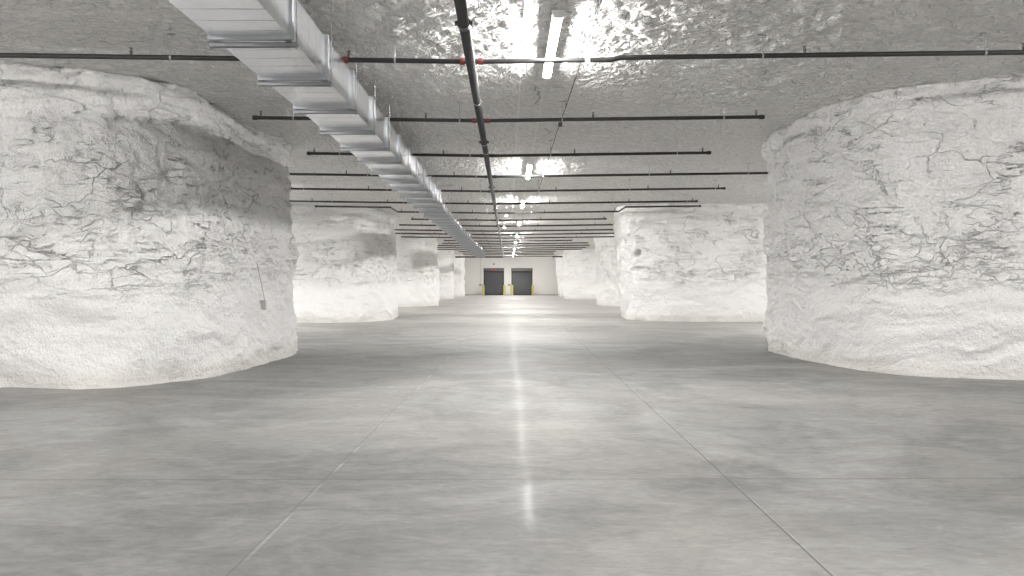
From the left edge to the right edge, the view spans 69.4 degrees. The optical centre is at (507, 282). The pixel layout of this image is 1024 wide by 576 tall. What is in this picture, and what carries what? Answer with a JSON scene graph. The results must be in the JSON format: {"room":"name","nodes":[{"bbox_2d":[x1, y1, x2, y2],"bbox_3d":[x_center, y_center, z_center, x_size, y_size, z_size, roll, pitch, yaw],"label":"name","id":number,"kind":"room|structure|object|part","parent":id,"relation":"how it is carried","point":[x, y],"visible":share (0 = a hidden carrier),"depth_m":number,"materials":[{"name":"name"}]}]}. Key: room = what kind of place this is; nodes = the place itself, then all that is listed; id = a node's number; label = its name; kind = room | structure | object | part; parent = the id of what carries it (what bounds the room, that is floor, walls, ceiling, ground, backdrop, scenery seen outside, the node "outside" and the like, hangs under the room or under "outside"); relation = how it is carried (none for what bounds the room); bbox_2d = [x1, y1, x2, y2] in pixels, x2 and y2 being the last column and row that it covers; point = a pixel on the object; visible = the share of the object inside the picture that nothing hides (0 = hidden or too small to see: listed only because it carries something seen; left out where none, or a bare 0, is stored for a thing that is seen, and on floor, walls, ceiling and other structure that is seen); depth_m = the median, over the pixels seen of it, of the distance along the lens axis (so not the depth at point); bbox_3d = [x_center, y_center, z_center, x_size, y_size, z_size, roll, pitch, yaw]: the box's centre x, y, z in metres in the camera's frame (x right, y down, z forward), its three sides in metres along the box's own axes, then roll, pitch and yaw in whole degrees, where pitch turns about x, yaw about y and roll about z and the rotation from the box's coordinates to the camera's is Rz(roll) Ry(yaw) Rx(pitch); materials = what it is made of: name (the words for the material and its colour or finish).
{"room":"underground warehouse","nodes":[
{"label":"underground warehouse","id":0,"kind":"room"},
{"bbox_2d":[0,63,299,388],"bbox_3d":[-10.091,-0.845,14.556,11.795,4.650,9.286,0,0,0],"label":"rock pillar","id":1,"kind":"structure","parent":0,"point":[138,216],"depth_m":10.73,"materials":[{"name":"white stone"}]},
{"bbox_2d":[257,264,266,309],"bbox_3d":[-4.496,0.052,13.500,0.186,0.866,0.110,0,0,0],"label":"outlet box","id":2,"kind":"object","parent":1,"relation":"attached to","point":[263,302],"visible":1,"depth_m":13.46,"materials":[{"name":"metal"}]},
{"bbox_2d":[289,206,397,322],"bbox_3d":[-10.262,-0.853,31.489,11.401,4.665,9.560,0,0,0],"label":"rock pillar","id":3,"kind":"structure","parent":0,"point":[346,270],"depth_m":28.62,"materials":[{"name":"white stone"}]},
{"bbox_2d":[395,234,439,306],"bbox_3d":[-9.869,-0.839,49.637,10.873,4.637,10.302,0,0,0],"label":"rock pillar","id":4,"kind":"structure","parent":0,"point":[418,285],"depth_m":46.64,"materials":[{"name":"white stone"}]},
{"bbox_2d":[437,248,454,298],"bbox_3d":[-9.989,-0.825,69.881,10.043,4.610,8.643,0,0,0],"label":"rock pillar","id":5,"kind":"structure","parent":0,"point":[445,259],"depth_m":66.96,"materials":[{"name":"white stone"}]},
{"bbox_2d":[454,254,464,295],"bbox_3d":[-9.678,-0.840,83.443,9.775,4.641,8.413,0,0,0],"label":"rock pillar","id":6,"kind":"structure","parent":0,"point":[459,283],"depth_m":80.61,"materials":[{"name":"white stone"}]},
{"bbox_2d":[464,257,557,293],"bbox_3d":[0.000,-0.940,88.150,44.000,4.820,0.300,0,0,0],"label":"wall","id":7,"kind":"structure","parent":0,"point":[544,278],"depth_m":87.99,"materials":[{"name":"white paint"}]},
{"bbox_2d":[483,268,503,294],"bbox_3d":[-1.683,-0.160,87.993,2.454,3.220,0.455,0,0,0],"label":"door","id":8,"kind":"structure","parent":7,"relation":"in","point":[493,277],"depth_m":88.17,"materials":[{"name":"grey metal"}]},
{"bbox_2d":[483,268,503,270],"bbox_3d":[-1.683,-1.590,88.010,2.454,0.360,0.420,0,0,0],"label":"hood","id":9,"kind":"object","parent":8,"relation":"attached to","point":[484,269],"depth_m":87.80,"materials":[{"name":"grey metal"}]},
{"bbox_2d":[465,294,558,294],"bbox_3d":[0.000,1.390,87.987,28.000,0.120,0.025,0,0,0],"label":"baseboard","id":10,"kind":"structure","parent":7,"relation":"attached to","point":[465,294],"depth_m":87.97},
{"bbox_2d":[511,268,532,294],"bbox_3d":[1.657,-0.160,88.010,2.546,3.220,0.420,0,0,0],"label":"door","id":11,"kind":"structure","parent":7,"relation":"in","point":[521,278],"depth_m":88.17,"materials":[{"name":"grey metal"}]},
{"bbox_2d":[511,268,532,271],"bbox_3d":[1.657,-1.560,88.010,2.546,0.420,0.420,0,0,0],"label":"hood","id":12,"kind":"object","parent":11,"relation":"attached to","point":[512,269],"depth_m":87.80,"materials":[{"name":"metal"}]},
{"bbox_2d":[0,295,1023,575],"bbox_3d":[0.000,1.550,37.000,44.000,0.200,102.000,0,0,0],"label":"floor","id":13,"kind":"structure","parent":0,"point":[467,435],"depth_m":5.94,"materials":[{"name":"concrete"}]},
{"bbox_2d":[482,285,484,294],"bbox_3d":[-2.920,0.835,87.250,0.380,1.230,0.380,0,0,0],"label":"bollard","id":14,"kind":"object","parent":13,"relation":"on","point":[483,286],"visible":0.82,"depth_m":87.12,"materials":[{"name":"yellow metal"}]},
{"bbox_2d":[503,285,505,294],"bbox_3d":[-0.420,0.835,87.250,0.380,1.230,0.380,0,0,0],"label":"bollard","id":15,"kind":"object","parent":13,"relation":"on","point":[504,286],"visible":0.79,"depth_m":87.14,"materials":[{"name":"yellow metal"}]},
{"bbox_2d":[0,0,1023,255],"bbox_3d":[0.000,-3.119,37.000,44.000,0.111,102.000,0,0,0],"label":"ceiling","id":16,"kind":"structure","parent":0,"point":[785,91],"depth_m":11.25,"materials":[{"name":"white stone"}]},
{"bbox_2d":[168,0,484,256],"bbox_3d":[-2.387,-2.683,30.704,0.830,0.980,66.764,0,0,0],"label":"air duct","id":17,"kind":"object","parent":16,"relation":"hanging from","point":[278,40],"visible":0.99,"depth_m":8.64,"materials":[{"name":"metal"}]},
{"bbox_3d":[-1.984,-2.654,6.945,0.022,0.922,0.026,0,0,0],"label":"hanger rod","id":18,"kind":"part","parent":17,"relation":"part of","materials":[{"name":"metal"}]},
{"bbox_3d":[-1.984,-2.668,8.305,0.022,0.950,0.026,0,0,0],"label":"hanger rod","id":19,"kind":"part","parent":17,"relation":"part of","materials":[{"name":"metal"}]},
{"bbox_3d":[-1.984,-2.670,9.665,0.022,0.953,0.026,0,0,0],"label":"hanger rod","id":20,"kind":"part","parent":17,"relation":"part of","materials":[{"name":"metal"}]},
{"bbox_3d":[-1.984,-2.658,11.025,0.022,0.931,0.026,0,0,0],"label":"hanger rod","id":21,"kind":"part","parent":17,"relation":"part of","materials":[{"name":"metal"}]},
{"bbox_3d":[-1.984,-2.668,12.385,0.022,0.950,0.026,0,0,0],"label":"hanger rod","id":22,"kind":"part","parent":17,"relation":"part of","materials":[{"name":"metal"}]},
{"bbox_3d":[-1.984,-2.669,17.825,0.022,0.951,0.026,0,0,0],"label":"hanger rod","id":23,"kind":"part","parent":17,"relation":"part of","materials":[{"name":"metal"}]},
{"bbox_3d":[-1.984,-2.671,19.185,0.022,0.955,0.026,0,0,0],"label":"hanger rod","id":24,"kind":"part","parent":17,"relation":"part of","materials":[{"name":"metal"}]},
{"bbox_3d":[-1.984,-2.668,20.545,0.022,0.950,0.026,0,0,0],"label":"hanger rod","id":25,"kind":"part","parent":17,"relation":"part of","materials":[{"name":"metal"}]},
{"bbox_2d":[454,0,503,257],"bbox_3d":[-0.460,-2.886,35.150,0.190,0.512,86.300,0,0,0],"label":"pipe","id":26,"kind":"object","parent":16,"relation":"hanging from","point":[463,22],"visible":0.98,"depth_m":9.74,"materials":[{"name":"grey metal"}]},
{"bbox_2d":[288,194,697,204],"bbox_3d":[-0.530,-2.948,26.060,14.420,0.436,0.112,0,0,0],"label":"pipe","id":27,"kind":"object","parent":16,"relation":"hanging from","point":[692,200],"visible":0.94,"depth_m":26.03,"materials":[{"name":"black metal"}]},
{"bbox_2d":[394,227,612,231],"bbox_3d":[0.050,-2.940,39.800,13.780,0.419,0.112,0,0,0],"label":"pipe","id":28,"kind":"object","parent":16,"relation":"hanging from","point":[587,229],"visible":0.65,"depth_m":39.77,"materials":[{"name":"black metal"}]},
{"bbox_2d":[395,231,613,234],"bbox_3d":[0.050,-2.938,42.700,13.380,0.416,0.084,0,0,0],"label":"pipe","id":29,"kind":"object","parent":16,"relation":"hanging from","point":[434,233],"visible":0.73,"depth_m":42.66,"materials":[{"name":"black metal"}]},
{"bbox_2d":[399,219,612,226],"bbox_3d":[-0.100,-2.933,36.300,10.480,0.406,0.112,0,0,0],"label":"pipe","id":30,"kind":"object","parent":16,"relation":"hanging from","point":[421,224],"visible":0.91,"depth_m":36.27,"materials":[{"name":"black metal"}]},
{"bbox_2d":[401,234,613,238],"bbox_3d":[-0.020,-2.941,46.000,13.240,0.421,0.084,0,0,0],"label":"pipe","id":31,"kind":"object","parent":16,"relation":"hanging from","point":[485,237],"visible":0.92,"depth_m":45.97,"materials":[{"name":"black metal"}]},
{"bbox_2d":[459,251,555,251],"bbox_3d":[-0.050,-2.940,66.400,8.701,0.420,0.084,0,0,0],"label":"pipe","id":32,"kind":"object","parent":16,"relation":"hanging from","point":[459,251],"visible":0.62,"depth_m":66.37,"materials":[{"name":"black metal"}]},
{"bbox_2d":[290,180,725,192],"bbox_3d":[-0.025,-2.937,22.500,13.270,0.414,0.112,0,0,0],"label":"pipe","id":33,"kind":"object","parent":16,"relation":"hanging from","point":[718,187],"visible":0.94,"depth_m":22.47,"materials":[{"name":"black metal"}]},
{"bbox_2d":[315,204,700,213],"bbox_3d":[0.000,-2.940,28.633,14.480,0.421,1.846,0,0,0],"label":"pipe","id":34,"kind":"object","parent":16,"relation":"hanging from","point":[401,211],"visible":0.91,"depth_m":29.47,"materials":[{"name":"black metal"}]},
{"bbox_2d":[444,236,571,241],"bbox_3d":[0.007,-2.942,49.400,8.554,0.423,0.084,0,0,0],"label":"pipe","id":35,"kind":"object","parent":16,"relation":"hanging from","point":[495,236],"visible":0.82,"depth_m":49.37,"materials":[{"name":"black metal"}]},
{"bbox_2d":[252,100,764,122],"bbox_3d":[0.010,-2.932,12.700,8.780,0.404,0.112,0,0,0],"label":"pipe","id":36,"kind":"object","parent":16,"relation":"hanging from","point":[254,117],"visible":0.86,"depth_m":12.67,"materials":[{"name":"black metal"}]},
{"bbox_2d":[455,255,562,257],"bbox_3d":[0.200,-2.918,78.600,11.600,0.466,0.146,0,0,0],"label":"pipe","id":37,"kind":"object","parent":16,"relation":"hanging from","point":[498,256],"visible":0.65,"depth_m":78.55,"materials":[{"name":"black metal"}]},
{"bbox_2d":[307,140,710,157],"bbox_3d":[0.020,-2.942,16.200,8.840,0.424,0.112,0,0,0],"label":"pipe","id":38,"kind":"object","parent":16,"relation":"hanging from","point":[702,151],"visible":0.9,"depth_m":16.17,"materials":[{"name":"black metal"}]},
{"bbox_2d":[411,217,606,220],"bbox_3d":[0.040,-2.936,32.880,8.680,0.411,0.112,0,0,0],"label":"pipe","id":39,"kind":"object","parent":16,"relation":"hanging from","point":[412,218],"visible":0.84,"depth_m":32.86,"materials":[{"name":"black metal"}]},
{"bbox_2d":[463,254,554,254],"bbox_3d":[0.100,-2.941,73.200,9.001,0.422,0.084,0,0,0],"label":"pipe","id":40,"kind":"object","parent":16,"relation":"hanging from","point":[463,254],"visible":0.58,"depth_m":73.16,"materials":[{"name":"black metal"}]},
{"bbox_2d":[437,246,581,250],"bbox_3d":[0.000,-2.936,63.000,12.601,0.413,0.084,0,0,0],"label":"pipe","id":41,"kind":"object","parent":16,"relation":"hanging from","point":[551,246],"visible":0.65,"depth_m":62.96,"materials":[{"name":"black metal"}]},
{"bbox_2d":[437,244,585,248],"bbox_3d":[0.040,-2.942,59.600,12.481,0.424,0.084,0,0,0],"label":"pipe","id":42,"kind":"object","parent":16,"relation":"hanging from","point":[519,244],"visible":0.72,"depth_m":59.57,"materials":[{"name":"black metal"}]},
{"bbox_2d":[0,33,1023,64],"bbox_3d":[0.000,-2.940,9.310,26.080,0.420,0.112,0,0,0],"label":"pipe","id":43,"kind":"object","parent":16,"relation":"hanging from","point":[480,61],"visible":0.98,"depth_m":9.28,"materials":[{"name":"black metal"}]},
{"bbox_2d":[438,244,589,246],"bbox_3d":[0.000,-2.935,56.200,12.401,0.409,0.084,0,0,0],"label":"pipe","id":44,"kind":"object","parent":16,"relation":"hanging from","point":[459,244],"visible":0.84,"depth_m":56.16,"materials":[{"name":"black metal"}]},
{"bbox_2d":[442,241,587,244],"bbox_3d":[0.500,-2.934,52.800,10.401,0.408,0.084,0,0,0],"label":"pipe","id":45,"kind":"object","parent":16,"relation":"hanging from","point":[567,241],"visible":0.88,"depth_m":52.77,"materials":[{"name":"black metal"}]},
{"bbox_2d":[510,0,525,242],"bbox_3d":[0.175,-3.068,38.000,0.040,0.161,92.000,0,0,0],"label":"conduit","id":46,"kind":"object","parent":16,"relation":"attached to","point":[517,115],"visible":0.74,"depth_m":11.26,"materials":[{"name":"metal"}]},
{"bbox_2d":[484,252,553,253],"bbox_3d":[0.000,-2.943,69.800,8.601,0.425,0.084,0,0,0],"label":"pipe","id":47,"kind":"object","parent":16,"relation":"hanging from","point":[546,252],"visible":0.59,"depth_m":69.78,"materials":[{"name":"black metal"}]},
{"bbox_2d":[289,163,767,177],"bbox_3d":[0.000,-2.947,19.400,26.080,0.435,0.112,0,0,0],"label":"pipe","id":48,"kind":"object","parent":16,"relation":"hanging from","point":[748,172],"visible":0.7,"depth_m":19.37,"materials":[{"name":"black metal"}]},
{"bbox_2d":[525,162,532,178],"bbox_3d":[0.560,-3.087,19.900,0.124,0.246,2.450,0,0,0],"label":"ceiling light","id":49,"kind":"object","parent":16,"relation":"hanging from","point":[529,165],"visible":0.87,"depth_m":19.38,"materials":[{"name":"white plastic"}]},
{"bbox_2d":[514,0,560,247],"bbox_3d":[0.565,-3.108,38.000,0.036,0.090,92.000,0,0,0],"label":"conduit","id":50,"kind":"object","parent":16,"relation":"attached to","point":[559,0],"visible":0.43,"depth_m":13.49,"materials":[{"name":"metal"}]},
{"bbox_2d":[542,10,563,77],"bbox_3d":[0.560,-3.087,9.500,0.124,0.246,2.450,0,0,0],"label":"ceiling light","id":51,"kind":"object","parent":16,"relation":"hanging from","point":[557,15],"visible":0.9,"depth_m":9.06,"materials":[{"name":"white plastic"}]},
{"bbox_2d":[544,50,554,77],"bbox_3d":[0.560,-2.982,10.105,0.092,0.035,1.180,0,0,0],"label":"diffuser","id":52,"kind":"object","parent":51,"relation":"attached to","point":[548,67],"depth_m":10.15,"materials":[{"name":"white plastic"}]},
{"bbox_2d":[548,19,560,51],"bbox_3d":[0.560,-2.982,8.895,0.092,0.035,1.180,0,0,0],"label":"diffuser","id":53,"kind":"object","parent":51,"relation":"attached to","point":[555,26],"depth_m":8.88,"materials":[{"name":"white plastic"}]},
{"bbox_2d":[536,0,601,196],"bbox_3d":[0.985,-3.052,15.900,0.070,0.205,19.800,0,0,0],"label":"cable","id":54,"kind":"object","parent":16,"relation":"attached to","point":[598,8],"visible":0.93,"depth_m":10.48,"materials":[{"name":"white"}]},
{"bbox_2d":[555,255,563,295],"bbox_3d":[9.860,-0.822,84.252,9.100,4.604,6.962,0,0,0],"label":"rock pillar","id":55,"kind":"structure","parent":0,"point":[559,260],"depth_m":82.56,"materials":[{"name":"white stone"}]},
{"bbox_2d":[563,248,597,298],"bbox_3d":[10.116,-0.802,69.516,10.246,4.565,9.723,0,0,0],"label":"rock pillar","id":56,"kind":"structure","parent":0,"point":[580,281],"depth_m":65.85,"materials":[{"name":"white stone"}]},
{"bbox_2d":[594,234,619,305],"bbox_3d":[10.551,-0.852,49.965,9.340,4.664,9.489,0,0,0],"label":"rock pillar","id":57,"kind":"structure","parent":0,"point":[605,255],"depth_m":47.43,"materials":[{"name":"white stone"}]},
{"bbox_2d":[613,203,767,321],"bbox_3d":[10.179,-0.848,31.735,11.488,4.655,8.722,0,0,0],"label":"rock pillar","id":58,"kind":"structure","parent":0,"point":[705,263],"depth_m":28.37,"materials":[{"name":"white stone"}]},
{"bbox_2d":[761,75,1023,379],"bbox_3d":[10.538,-0.845,14.794,10.342,4.650,8.255,0,0,0],"label":"rock pillar","id":59,"kind":"structure","parent":0,"point":[893,241],"depth_m":11.71,"materials":[{"name":"white stone"}]}
]}

